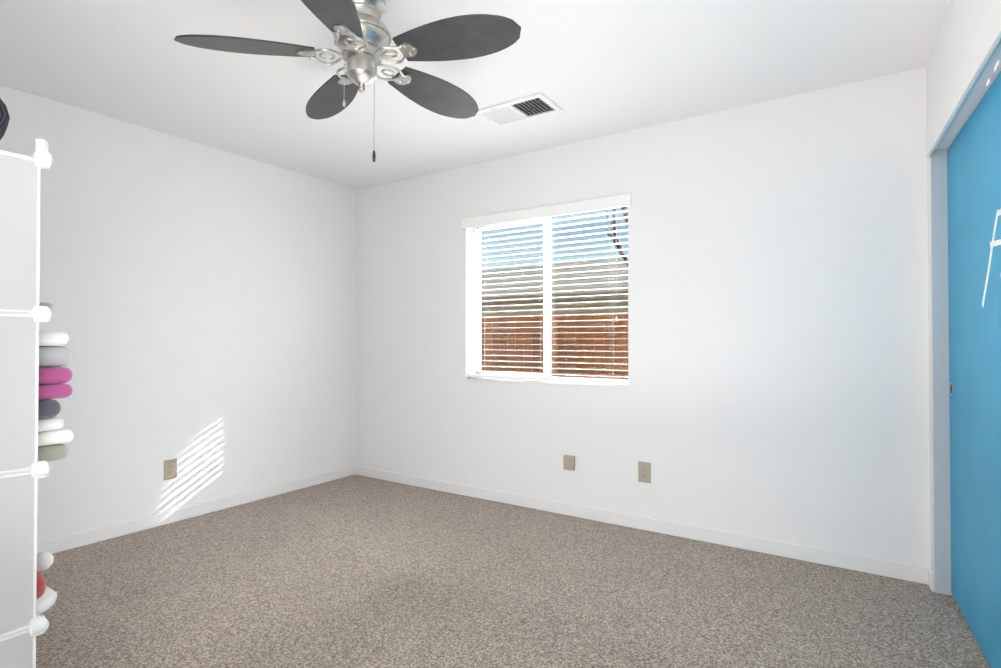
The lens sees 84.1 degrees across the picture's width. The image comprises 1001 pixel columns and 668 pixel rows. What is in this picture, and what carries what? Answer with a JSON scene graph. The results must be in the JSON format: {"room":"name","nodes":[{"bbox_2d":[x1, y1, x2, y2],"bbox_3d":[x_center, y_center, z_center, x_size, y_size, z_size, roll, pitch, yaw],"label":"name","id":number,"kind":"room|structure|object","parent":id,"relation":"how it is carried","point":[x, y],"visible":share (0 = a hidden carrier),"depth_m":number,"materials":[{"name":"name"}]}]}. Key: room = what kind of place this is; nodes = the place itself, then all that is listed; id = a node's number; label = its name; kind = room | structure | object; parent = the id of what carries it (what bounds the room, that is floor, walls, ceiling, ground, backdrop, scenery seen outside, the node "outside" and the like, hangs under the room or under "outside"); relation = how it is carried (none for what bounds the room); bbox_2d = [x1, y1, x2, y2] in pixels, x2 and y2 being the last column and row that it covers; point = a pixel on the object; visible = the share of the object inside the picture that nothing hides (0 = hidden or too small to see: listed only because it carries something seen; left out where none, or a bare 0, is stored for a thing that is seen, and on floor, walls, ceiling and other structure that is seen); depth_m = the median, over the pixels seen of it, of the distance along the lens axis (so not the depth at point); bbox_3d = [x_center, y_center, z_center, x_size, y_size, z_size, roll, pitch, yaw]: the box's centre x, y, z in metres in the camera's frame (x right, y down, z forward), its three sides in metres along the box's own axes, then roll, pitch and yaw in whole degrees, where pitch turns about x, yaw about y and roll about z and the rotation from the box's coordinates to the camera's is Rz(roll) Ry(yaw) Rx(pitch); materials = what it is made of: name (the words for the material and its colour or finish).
{"room":"bedroom","nodes":[
{"label":"bedroom","id":0,"kind":"room"},
{"bbox_2d":[0,85,355,542],"bbox_3d":[-2.221,-0.037,3.383,0.120,2.440,3.700,0,-1,33],"label":"wall","id":1,"kind":"structure","parent":0,"point":[200,298],"depth_m":3.55,"materials":[{"name":"white paint"}]},
{"bbox_2d":[164,458,176,479],"bbox_3d":[-2.070,0.849,3.484,0.008,0.124,0.078,0,-1,33],"label":"electrical outlet","id":2,"kind":"object","parent":1,"relation":"attached to","point":[170,468],"visible":1,"depth_m":3.48,"materials":[{"name":"beige plastic"}]},
{"bbox_2d":[37,465,356,553],"bbox_3d":[-2.175,1.144,3.315,0.016,0.078,3.360,0,-1,33],"label":"baseboard","id":3,"kind":"structure","parent":1,"relation":"attached to","point":[53,546],"depth_m":3.52,"materials":[{"name":"white paint"}]},
{"bbox_2d":[0,0,951,189],"bbox_3d":[-0.609,-1.329,1.462,4.940,0.100,5.160,0,-1,33],"label":"ceiling","id":4,"kind":"structure","parent":0,"point":[592,69],"depth_m":2.64,"materials":[{"name":"white paint"}]},
{"bbox_2d":[174,0,520,161],"bbox_3d":[-0.491,-0.958,2.146,1.220,0.627,1.203,0,-1,33],"label":"fan","id":5,"kind":"object","parent":4,"relation":"hanging from","point":[361,34],"visible":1,"depth_m":2.06,"materials":[{"name":"grey wood"}]},
{"bbox_2d":[477,93,562,126],"bbox_3d":[0.102,-1.249,3.124,0.430,0.022,0.260,0,-1,33],"label":"ceiling vent","id":6,"kind":"object","parent":4,"relation":"in","point":[537,105],"visible":0.96,"depth_m":3.11,"materials":[{"name":"white metal"}]},
{"bbox_2d":[36,475,990,667],"bbox_3d":[-0.609,1.210,1.433,4.940,0.100,5.160,0,-1,33],"label":"floor","id":7,"kind":"structure","parent":0,"point":[355,571],"depth_m":2.46,"materials":[{"name":"beige carpet"}]},
{"bbox_2d":[0,98,73,667],"bbox_3d":[-1.798,0.199,1.599,1.242,1.945,0.591,0,-1,33],"label":"organizer","id":8,"kind":"object","parent":7,"relation":"on","point":[34,434],"visible":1,"depth_m":1.41,"materials":[{"name":"white plastic"}]},
{"bbox_2d":[0,98,9,139],"bbox_3d":[-1.699,-0.614,1.543,0.702,0.322,0.404,0,-1,33],"label":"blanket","id":9,"kind":"object","parent":8,"relation":"on","point":[4,115],"depth_m":1.54,"materials":[{"name":"grey fabric"}]},
{"bbox_2d":[355,67,930,568],"bbox_3d":[0.766,-0.035,3.535,4.940,2.440,0.160,0,-1,33],"label":"wall","id":10,"kind":"structure","parent":0,"point":[777,389],"depth_m":3.14,"materials":[{"name":"white paint"}]},
{"bbox_2d":[464,206,627,387],"bbox_3d":[0.302,-0.257,3.825,1.250,1.190,0.170,0,-1,33],"label":"window","id":11,"kind":"structure","parent":10,"relation":"in","point":[477,340],"depth_m":3.85,"materials":[{"name":"white plastic"}]},
{"bbox_2d":[462,193,631,383],"bbox_3d":[0.279,-0.274,3.790,1.300,1.172,0.087,0,-1,33],"label":"window blinds","id":12,"kind":"object","parent":11,"relation":"attached to","point":[615,201],"visible":0.83,"depth_m":3.75,"materials":[{"name":"white plastic"}]},
{"bbox_2d":[563,455,574,470],"bbox_3d":[0.448,0.841,3.621,0.074,0.095,0.029,0,-1,33],"label":"phone jack","id":13,"kind":"object","parent":10,"relation":"attached to","point":[568,462],"visible":1,"depth_m":3.61,"materials":[{"name":"beige plastic"}]},
{"bbox_2d":[357,466,929,584],"bbox_3d":[0.384,1.148,3.670,3.900,0.078,0.012,0,-1,33],"label":"baseboard","id":14,"kind":"structure","parent":10,"relation":"attached to","point":[898,570],"depth_m":3.22,"materials":[{"name":"white paint"}]},
{"bbox_2d":[638,461,650,482],"bbox_3d":[0.870,0.836,3.356,0.078,0.124,0.008,0,-1,33],"label":"electrical outlet","id":15,"kind":"object","parent":10,"relation":"attached to","point":[644,472],"visible":1,"depth_m":3.35,"materials":[{"name":"beige plastic"}]},
{"bbox_2d":[926,0,992,591],"bbox_3d":[1.391,-0.060,1.418,0.110,2.440,2.700,0,-1,30],"label":"wall","id":16,"kind":"structure","parent":0,"point":[963,20],"depth_m":2.34,"materials":[{"name":"white paint"}]},
{"bbox_2d":[928,569,933,591],"bbox_3d":[1.336,1.121,1.429,0.012,0.078,2.688,0,-1,30],"label":"baseboard","id":17,"kind":"structure","parent":16,"relation":"attached to","point":[931,580],"depth_m":2.54,"materials":[{"name":"white paint"}]},
{"bbox_2d":[925,0,1000,595],"bbox_3d":[1.387,0.108,1.424,0.126,2.105,2.530,0,-1,30],"label":"trim","id":18,"kind":"structure","parent":16,"relation":"attached to","point":[967,89],"depth_m":2.51,"materials":[{"name":"grey wood"}]},
{"bbox_2d":[947,71,1000,667],"bbox_3d":[1.752,0.159,2.002,0.037,1.993,1.136,0,-1,30],"label":"closet door","id":19,"kind":"structure","parent":16,"relation":"in","point":[974,175],"depth_m":2.06,"materials":[{"name":"blue metal"}]},
{"bbox_2d":[982,60,1000,305],"bbox_3d":[1.150,0.148,1.060,0.037,1.993,1.634,0,-1,30],"label":"wall decal","id":20,"kind":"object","parent":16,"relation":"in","point":[996,242],"depth_m":1.67,"materials":[{"name":"white metal"}]},
{"label":"outside","id":21,"kind":"structure","parent":0,"visible":0},
{"bbox_3d":[7.053,1.787,17.335,28.000,0.120,29.840,0,-1,33],"label":"ground","id":22,"kind":"structure","parent":21,"visible":0},
{"bbox_2d":[481,312,627,379],"bbox_3d":[1.234,0.677,7.589,13.014,1.952,0.060,0,-1,33],"label":"fence","id":23,"kind":"object","parent":22,"relation":"on","point":[496,360],"depth_m":7.80,"materials":[{"name":"brown wood"}]},
{"bbox_2d":[481,258,627,317],"bbox_3d":[1.942,-0.268,18.235,13.400,4.090,8.900,0,-1,33],"label":"house","id":24,"kind":"structure","parent":22,"relation":"on","point":[560,310],"depth_m":14.43,"materials":[{"name":"beige paint"}]},
{"bbox_2d":[605,207,627,265],"bbox_3d":[2.462,-1.151,9.773,2.150,5.816,4.114,0,-1,33],"label":"tree","id":25,"kind":"object","parent":22,"relation":"on","point":[614,233],"depth_m":9.54,"materials":[{"name":"brown plant"}]}
]}

